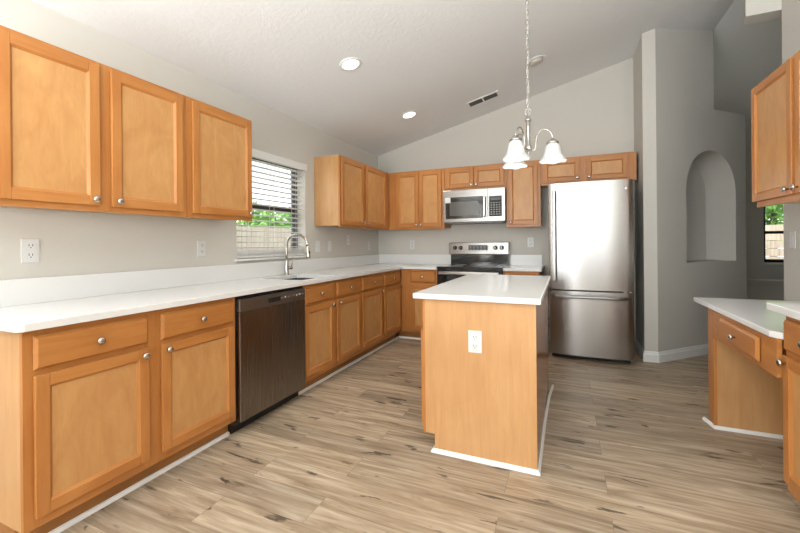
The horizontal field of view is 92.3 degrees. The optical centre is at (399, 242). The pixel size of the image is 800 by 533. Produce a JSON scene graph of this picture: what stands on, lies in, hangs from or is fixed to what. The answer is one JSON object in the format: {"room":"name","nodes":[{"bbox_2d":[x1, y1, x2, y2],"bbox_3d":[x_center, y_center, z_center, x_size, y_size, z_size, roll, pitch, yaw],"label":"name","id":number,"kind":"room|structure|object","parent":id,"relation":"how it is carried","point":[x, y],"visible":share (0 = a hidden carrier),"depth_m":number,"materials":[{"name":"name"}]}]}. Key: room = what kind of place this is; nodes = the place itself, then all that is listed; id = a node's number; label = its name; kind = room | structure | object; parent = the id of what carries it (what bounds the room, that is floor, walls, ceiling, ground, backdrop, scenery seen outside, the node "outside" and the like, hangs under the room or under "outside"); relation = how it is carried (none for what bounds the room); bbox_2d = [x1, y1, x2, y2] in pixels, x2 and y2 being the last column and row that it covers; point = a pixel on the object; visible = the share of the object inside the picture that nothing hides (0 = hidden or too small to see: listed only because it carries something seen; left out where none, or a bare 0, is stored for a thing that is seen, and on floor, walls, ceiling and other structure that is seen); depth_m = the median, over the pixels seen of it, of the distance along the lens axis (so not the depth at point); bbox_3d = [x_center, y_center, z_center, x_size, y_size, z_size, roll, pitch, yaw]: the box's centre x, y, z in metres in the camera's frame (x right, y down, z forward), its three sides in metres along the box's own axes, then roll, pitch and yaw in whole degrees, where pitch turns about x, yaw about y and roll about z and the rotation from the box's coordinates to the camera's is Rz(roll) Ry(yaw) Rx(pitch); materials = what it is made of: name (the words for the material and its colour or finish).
{"room":"kitchen","nodes":[
{"label":"kitchen","id":0,"kind":"room"},
{"bbox_2d":[0,0,378,279],"bbox_3d":[-1.551,-0.038,2.936,0.160,2.500,12.150,-1,0,23],"label":"wall","id":1,"kind":"structure","parent":0,"point":[70,243],"depth_m":2.51,"materials":[{"name":"grey paint"}]},
{"bbox_2d":[21,239,39,262],"bbox_3d":[-1.883,0.040,1.958,0.009,0.121,0.074,-1,0,23],"label":"wall outlet","id":2,"kind":"object","parent":1,"relation":"attached to","point":[30,253],"visible":1,"depth_m":1.95,"materials":[{"name":"white plastic"}]},
{"bbox_2d":[26,252,34,258],"bbox_3d":[-1.881,0.064,1.956,0.002,0.032,0.034,-1,0,23],"label":"receptacle","id":3,"kind":"object","parent":2,"relation":"attached to","point":[29,255],"depth_m":1.95,"materials":[{"name":"white plastic"}]},
{"bbox_2d":[26,243,34,248],"bbox_3d":[-1.881,0.016,1.956,0.002,0.032,0.034,-1,0,23],"label":"receptacle","id":4,"kind":"object","parent":2,"relation":"attached to","point":[28,245],"depth_m":1.95,"materials":[{"name":"white plastic"}]},
{"bbox_2d":[0,25,186,216],"bbox_3d":[-1.649,-0.540,2.046,0.372,0.762,0.913,-1,0,23],"label":"upper cabinet","id":5,"kind":"object","parent":1,"relation":"attached to","point":[78,133],"visible":1,"depth_m":1.89,"materials":[{"name":"brown wood"}]},
{"bbox_2d":[197,241,205,256],"bbox_3d":[-1.484,0.044,2.876,0.009,0.121,0.074,-1,0,23],"label":"wall outlet","id":6,"kind":"object","parent":1,"relation":"attached to","point":[201,245],"visible":1,"depth_m":2.87,"materials":[{"name":"white plastic"}]},
{"bbox_2d":[155,96,253,220],"bbox_3d":[-1.357,-0.542,2.718,0.372,0.762,0.548,-1,0,23],"label":"upper cabinet","id":7,"kind":"object","parent":1,"relation":"attached to","point":[218,141],"visible":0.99,"depth_m":2.62,"materials":[{"name":"brown wood"}]},
{"bbox_2d":[0,254,450,306],"bbox_3d":[-0.659,0.233,3.414,1.086,0.130,4.260,-1,0,23],"label":"backsplash","id":8,"kind":"structure","parent":1,"relation":"attached to","point":[13,292],"depth_m":2.56,"materials":[{"name":"white stone"}]},
{"bbox_2d":[234,158,305,261],"bbox_3d":[-1.232,-0.329,3.633,0.185,0.963,0.975,-1,0,23],"label":"window","id":9,"kind":"structure","parent":1,"relation":"in","point":[293,241],"depth_m":3.71,"materials":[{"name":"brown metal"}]},
{"bbox_2d":[237,149,306,258],"bbox_3d":[-1.201,-0.344,3.614,0.082,0.953,0.965,-1,0,23],"label":"window blind","id":10,"kind":"object","parent":9,"relation":"attached to","point":[257,154],"visible":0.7,"depth_m":3.63,"materials":[{"name":"white paint"}]},
{"bbox_2d":[316,241,319,251],"bbox_3d":[-0.901,0.038,4.218,0.008,0.121,0.074,-1,0,23],"label":"light switch","id":11,"kind":"object","parent":1,"relation":"attached to","point":[317,242],"visible":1,"depth_m":4.21,"materials":[{"name":"white plastic"}]},
{"bbox_2d":[328,241,331,250],"bbox_3d":[-0.810,0.038,4.428,0.008,0.121,0.074,-1,0,23],"label":"light switch","id":12,"kind":"object","parent":1,"relation":"attached to","point":[329,242],"visible":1,"depth_m":4.42,"materials":[{"name":"white plastic"}]},
{"bbox_2d":[347,235,349,244],"bbox_3d":[-0.645,-0.034,4.810,0.009,0.121,0.074,-1,0,23],"label":"wall outlet","id":13,"kind":"object","parent":1,"relation":"attached to","point":[348,236],"visible":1,"depth_m":4.81,"materials":[{"name":"white plastic"}]},
{"bbox_2d":[314,154,388,229],"bbox_3d":[-0.517,-0.550,4.653,0.372,0.762,1.217,-1,0,23],"label":"upper cabinet","id":14,"kind":"object","parent":1,"relation":"attached to","point":[348,193],"visible":1,"depth_m":4.22,"materials":[{"name":"brown wood"}]},
{"bbox_2d":[31,0,781,155],"bbox_3d":[2.292,-1.848,1.832,8.200,1.230,13.200,-1,0,23],"label":"ceiling","id":15,"kind":"structure","parent":0,"point":[429,58],"depth_m":3.31,"materials":[{"name":"white paint"}]},
{"bbox_2d":[339,57,360,70],"bbox_3d":[-0.409,-1.473,3.170,0.180,0.051,0.185,-1,0,29],"label":"recessed light","id":16,"kind":"object","parent":15,"relation":"in","point":[351,63],"visible":1,"depth_m":3.16,"materials":[{"name":"white paint"}]},
{"bbox_2d":[401,111,416,118],"bbox_3d":[0.105,-1.472,4.418,0.180,0.051,0.185,-1,0,29],"label":"recessed light","id":17,"kind":"object","parent":15,"relation":"in","point":[409,114],"visible":1,"depth_m":4.41,"materials":[{"name":"white paint"}]},
{"bbox_2d":[466,90,499,107],"bbox_3d":[0.970,-1.669,4.478,0.361,0.096,0.170,-1,0,23],"label":"ceiling vent","id":18,"kind":"object","parent":15,"relation":"in","point":[495,94],"visible":1,"depth_m":4.47,"materials":[{"name":"white metal"}]},
{"bbox_2d":[502,0,566,168],"bbox_3d":[0.805,-1.173,2.359,0.397,1.358,0.394,-1,0,23],"label":"chandelier","id":19,"kind":"object","parent":15,"relation":"hanging from","point":[516,153],"visible":1,"depth_m":2.35,"materials":[{"name":"white glass"}]},
{"bbox_2d":[527,55,545,66],"bbox_3d":[1.367,-1.821,3.853,0.180,0.059,0.185,-1,0,29],"label":"smoke detector","id":20,"kind":"object","parent":15,"relation":"in","point":[536,60],"visible":0.98,"depth_m":3.82,"materials":[{"name":"white paint"}]},
{"bbox_2d":[60,332,799,532],"bbox_3d":[2.320,1.228,1.832,8.200,0.100,13.200,-1,0,23],"label":"floor","id":21,"kind":"structure","parent":0,"point":[629,447],"depth_m":1.99,"materials":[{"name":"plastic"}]},
{"bbox_2d":[0,297,235,532],"bbox_3d":[-1.485,0.774,2.038,0.656,0.875,1.020,-1,0,23],"label":"base cabinet","id":22,"kind":"object","parent":21,"relation":"on","point":[90,410],"visible":0.92,"depth_m":1.71,"materials":[{"name":"brown wood"}]},
{"bbox_2d":[0,254,450,332],"bbox_3d":[-0.659,0.249,3.414,1.086,0.161,4.260,-1,0,23],"label":"countertop","id":23,"kind":"structure","parent":22,"relation":"on","point":[26,304],"depth_m":2.34,"materials":[{"name":"white stone"}]},
{"bbox_2d":[284,233,309,274],"bbox_3d":[-0.949,0.105,3.576,0.295,0.391,0.086,-1,0,23],"label":"kitchen faucet","id":24,"kind":"object","parent":23,"relation":"on","point":[287,267],"visible":0.99,"depth_m":3.59,"materials":[{"name":"silver metal"}]},
{"bbox_2d":[283,278,312,279],"bbox_3d":[-0.886,0.417,3.371,0.461,0.166,0.531,-1,0,23],"label":"sink","id":25,"kind":"object","parent":23,"relation":"in","point":[290,278],"visible":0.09,"depth_m":3.65,"materials":[{"name":"grey metal"}]},
{"bbox_2d":[48,432,229,532],"bbox_3d":[-1.279,1.200,1.950,0.014,0.020,1.020,-1,0,23],"label":"trim","id":26,"kind":"structure","parent":21,"relation":"on","point":[110,500],"depth_m":1.88,"materials":[{"name":"white paint"}]},
{"bbox_2d":[228,286,305,433],"bbox_3d":[-1.144,0.772,2.810,0.614,0.863,0.662,-1,0,23],"label":"dishwasher","id":27,"kind":"object","parent":21,"relation":"on","point":[270,370],"visible":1,"depth_m":2.62,"materials":[{"name":"black metal"}]},
{"bbox_2d":[298,276,361,391],"bbox_3d":[-0.832,0.768,3.542,0.656,0.875,0.918,-1,0,23],"label":"base cabinet","id":28,"kind":"object","parent":21,"relation":"on","point":[332,308],"visible":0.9,"depth_m":3.35,"materials":[{"name":"brown wood"}]},
{"bbox_2d":[298,336,420,395],"bbox_3d":[-0.168,1.190,3.845,0.543,0.020,2.000,-1,0,23],"label":"trim","id":29,"kind":"structure","parent":21,"relation":"on","point":[397,337],"depth_m":3.76,"materials":[{"name":"white paint"}]},
{"bbox_2d":[355,269,402,359],"bbox_3d":[-0.451,0.765,4.420,0.656,0.875,0.993,-1,0,23],"label":"base cabinet","id":30,"kind":"object","parent":21,"relation":"on","point":[380,293],"visible":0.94,"depth_m":4.22,"materials":[{"name":"brown wood"}]},
{"bbox_2d":[399,269,436,337],"bbox_3d":[0.312,0.758,4.958,0.543,0.875,0.656,-1,0,23],"label":"base cabinet","id":31,"kind":"object","parent":21,"relation":"on","point":[412,280],"visible":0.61,"depth_m":4.71,"materials":[{"name":"brown wood"}]},
{"bbox_2d":[437,242,509,284],"bbox_3d":[0.902,0.577,4.674,0.766,1.167,0.688,-1,0,23],"label":"electric range","id":32,"kind":"object","parent":21,"relation":"on","point":[467,258],"visible":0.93,"depth_m":4.81,"materials":[{"name":"silver metal"}]},
{"bbox_2d":[437,264,508,268],"bbox_3d":[0.892,0.286,4.653,0.762,0.021,0.555,-1,0,23],"label":"cooktop","id":33,"kind":"object","parent":32,"relation":"in","point":[449,266],"depth_m":4.52,"materials":[{"name":"black glass"}]},
{"bbox_2d":[421,287,548,469],"bbox_3d":[0.657,0.754,2.713,0.672,0.876,1.306,-1,0,23],"label":"kitchen island","id":34,"kind":"object","parent":21,"relation":"on","point":[490,404],"visible":0.84,"depth_m":2.10,"materials":[{"name":"brown wood"}]},
{"bbox_2d":[468,330,481,352],"bbox_3d":[0.410,0.542,2.102,0.074,0.121,0.009,-1,0,23],"label":"wall outlet","id":35,"kind":"object","parent":34,"relation":"attached to","point":[474,337],"visible":1,"depth_m":2.10,"materials":[{"name":"white plastic"}]},
{"bbox_2d":[472,343,477,349],"bbox_3d":[0.409,0.566,2.100,0.034,0.032,0.002,-1,0,23],"label":"receptacle","id":36,"kind":"object","parent":35,"relation":"attached to","point":[474,345],"depth_m":2.10,"materials":[{"name":"white plastic"}]},
{"bbox_2d":[472,334,477,340],"bbox_3d":[0.409,0.518,2.100,0.034,0.032,0.002,-1,0,23],"label":"receptacle","id":37,"kind":"object","parent":35,"relation":"attached to","point":[474,336],"depth_m":2.10,"materials":[{"name":"white plastic"}]},
{"bbox_2d":[413,274,549,304],"bbox_3d":[0.676,0.301,2.743,0.705,0.030,1.432,-1,0,23],"label":"island countertop","id":38,"kind":"structure","parent":34,"relation":"on","point":[513,289],"depth_m":2.35,"materials":[{"name":"white stone"}]},
{"bbox_2d":[431,384,553,475],"bbox_3d":[0.722,1.181,2.678,0.617,0.022,1.321,-1,0,23],"label":"trim","id":39,"kind":"structure","parent":21,"relation":"on","point":[434,450],"depth_m":2.10,"materials":[{"name":"white paint"}]},
{"bbox_2d":[504,271,541,275],"bbox_3d":[1.442,0.748,4.467,0.373,0.875,0.656,-1,0,23],"label":"base cabinet","id":40,"kind":"object","parent":21,"relation":"on","point":[505,272],"visible":0.08,"depth_m":4.21,"materials":[{"name":"brown wood"}]},
{"bbox_2d":[503,255,544,271],"bbox_3d":[1.452,0.229,4.469,0.402,0.160,0.643,-1,0,23],"label":"countertop","id":41,"kind":"structure","parent":40,"relation":"on","point":[530,263],"depth_m":4.70,"materials":[{"name":"white stone"}]},
{"bbox_2d":[548,179,634,362],"bbox_3d":[1.978,0.286,4.115,0.820,1.786,0.818,-1,0,23],"label":"refrigerator","id":42,"kind":"object","parent":21,"relation":"on","point":[591,249],"visible":0.87,"depth_m":3.78,"materials":[{"name":"grey metal"}]},
{"bbox_2d":[708,308,785,434],"bbox_3d":[2.115,0.801,2.009,0.664,0.756,0.909,-1,0,23],"label":"base cabinet","id":43,"kind":"object","parent":21,"relation":"on","point":[745,381],"visible":0.81,"depth_m":2.37,"materials":[{"name":"brown wood"}]},
{"bbox_2d":[702,417,782,438],"bbox_3d":[2.282,1.168,2.383,0.628,0.020,0.139,-1,0,23],"label":"trim","id":44,"kind":"structure","parent":43,"relation":"attached to","point":[705,419],"depth_m":2.38,"materials":[{"name":"white paint"}]},
{"bbox_2d":[694,297,799,339],"bbox_3d":[2.181,0.408,2.120,0.628,0.030,1.176,-1,0,23],"label":"countertop","id":45,"kind":"structure","parent":43,"relation":"on","point":[754,314],"depth_m":2.18,"materials":[{"name":"white stone"}]},
{"bbox_2d":[747,279,783,300],"bbox_3d":[5.160,0.852,5.830,2.070,0.600,0.200,-1,0,23],"label":"half wall","id":46,"kind":"structure","parent":21,"relation":"on","point":[757,289],"depth_m":5.67,"materials":[{"name":"grey paint"}]},
{"bbox_2d":[776,316,799,502],"bbox_3d":[1.761,0.745,1.158,0.634,0.875,0.922,-1,0,23],"label":"base cabinet","id":47,"kind":"object","parent":21,"relation":"on","point":[790,363],"visible":0.93,"depth_m":1.63,"materials":[{"name":"brown wood"}]},
{"bbox_2d":[767,302,799,319],"bbox_3d":[1.772,0.227,1.180,0.626,0.160,1.015,-1,0,23],"label":"countertop","id":48,"kind":"structure","parent":47,"relation":"on","point":[792,310],"depth_m":1.65,"materials":[{"name":"white stone"}]},
{"bbox_2d":[378,58,635,346],"bbox_3d":[1.187,-0.512,5.016,3.212,3.400,0.150,-1,0,23],"label":"wall","id":49,"kind":"structure","parent":0,"point":[591,114],"depth_m":4.75,"materials":[{"name":"grey paint"}]},
{"bbox_2d":[410,240,414,248],"bbox_3d":[0.170,0.027,5.373,0.074,0.121,0.009,-1,0,23],"label":"wall outlet","id":50,"kind":"object","parent":49,"relation":"attached to","point":[412,242],"visible":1,"depth_m":5.37,"materials":[{"name":"white plastic"}]},
{"bbox_2d":[389,168,451,229],"bbox_3d":[0.261,-0.557,5.130,0.769,0.762,0.372,-1,0,23],"label":"upper cabinet","id":51,"kind":"object","parent":49,"relation":"attached to","point":[415,197],"visible":1,"depth_m":4.98,"materials":[{"name":"brown wood"}]},
{"bbox_2d":[444,163,505,190],"bbox_3d":[0.962,-0.798,4.824,0.758,0.292,0.372,-1,0,23],"label":"upper cabinet","id":52,"kind":"object","parent":49,"relation":"attached to","point":[489,175],"visible":0.84,"depth_m":4.68,"materials":[{"name":"brown wood"}]},
{"bbox_2d":[443,187,506,224],"bbox_3d":[0.953,-0.445,4.795,0.754,0.406,0.435,-1,0,23],"label":"microwave","id":53,"kind":"object","parent":52,"relation":"attached to","point":[485,205],"visible":0.99,"depth_m":4.62,"materials":[{"name":"silver metal"}]},
{"bbox_2d":[506,160,541,226],"bbox_3d":[1.488,-0.568,4.597,0.380,0.762,0.372,-1,0,23],"label":"upper cabinet","id":54,"kind":"object","parent":49,"relation":"attached to","point":[523,185],"visible":0.8,"depth_m":4.46,"materials":[{"name":"brown wood"}]},
{"bbox_2d":[510,255,541,265],"bbox_3d":[1.563,0.213,4.760,0.375,0.130,0.020,-1,0,23],"label":"backsplash","id":55,"kind":"structure","parent":49,"relation":"attached to","point":[514,259],"depth_m":4.75,"materials":[{"name":"white stone"}]},
{"bbox_2d":[527,237,533,246],"bbox_3d":[1.613,-0.006,4.746,0.074,0.121,0.009,-1,0,23],"label":"wall outlet","id":56,"kind":"object","parent":49,"relation":"attached to","point":[530,240],"visible":1,"depth_m":4.74,"materials":[{"name":"white plastic"}]},
{"bbox_2d":[541,151,636,187],"bbox_3d":[2.096,-0.805,4.332,0.944,0.299,0.372,-1,0,23],"label":"upper cabinet","id":57,"kind":"object","parent":49,"relation":"attached to","point":[613,166],"visible":0.9,"depth_m":4.17,"materials":[{"name":"brown wood"}]},
{"bbox_2d":[633,28,746,351],"bbox_3d":[3.025,-0.639,4.369,1.540,3.620,0.741,-1,0,-22],"label":"wall","id":58,"kind":"structure","parent":0,"point":[690,184],"depth_m":3.95,"materials":[{"name":"grey paint"}]},
{"bbox_2d":[634,339,707,362],"bbox_3d":[3.085,1.118,4.231,1.560,0.105,0.479,-1,0,-22],"label":"baseboard","id":59,"kind":"structure","parent":58,"relation":"attached to","point":[693,351],"depth_m":3.87,"materials":[{"name":"white paint"}]},
{"bbox_2d":[744,0,781,24],"bbox_3d":[3.308,-2.079,2.703,1.427,0.705,0.150,-1,0,23],"label":"wall header","id":60,"kind":"structure","parent":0,"point":[755,11],"depth_m":2.90,"materials":[{"name":"grey paint"}]},
{"bbox_2d":[745,121,783,279],"bbox_3d":[5.654,-0.652,6.345,4.350,3.600,0.150,-1,0,23],"label":"wall","id":61,"kind":"structure","parent":0,"point":[756,269],"depth_m":6.23,"materials":[{"name":"grey paint"}]},
{"bbox_2d":[763,204,783,264],"bbox_3d":[6.125,-0.232,6.104,0.600,1.150,0.140,-1,0,23],"label":"window","id":62,"kind":"structure","parent":61,"relation":"in","point":[773,215],"depth_m":6.19,"materials":[{"name":"clear glass"}]},
{"bbox_2d":[781,0,799,300],"bbox_3d":[1.347,-0.614,-0.735,0.130,3.600,7.730,-1,0,23],"label":"wall","id":63,"kind":"structure","parent":0,"point":[790,9],"depth_m":2.73,"materials":[{"name":"grey paint"}]},
{"bbox_2d":[751,50,799,207],"bbox_3d":[2.208,-0.604,1.923,0.426,0.765,0.972,-1,0,23],"label":"upper cabinet","id":64,"kind":"object","parent":63,"relation":"attached to","point":[775,101],"visible":1,"depth_m":2.16,"materials":[{"name":"brown wood"}]},
{"bbox_2d":[789,231,795,247],"bbox_3d":[2.777,-0.022,2.719,0.008,0.121,0.074,-1,0,23],"label":"light switch","id":65,"kind":"object","parent":63,"relation":"attached to","point":[792,234],"visible":1,"depth_m":2.71,"materials":[{"name":"white plastic"}]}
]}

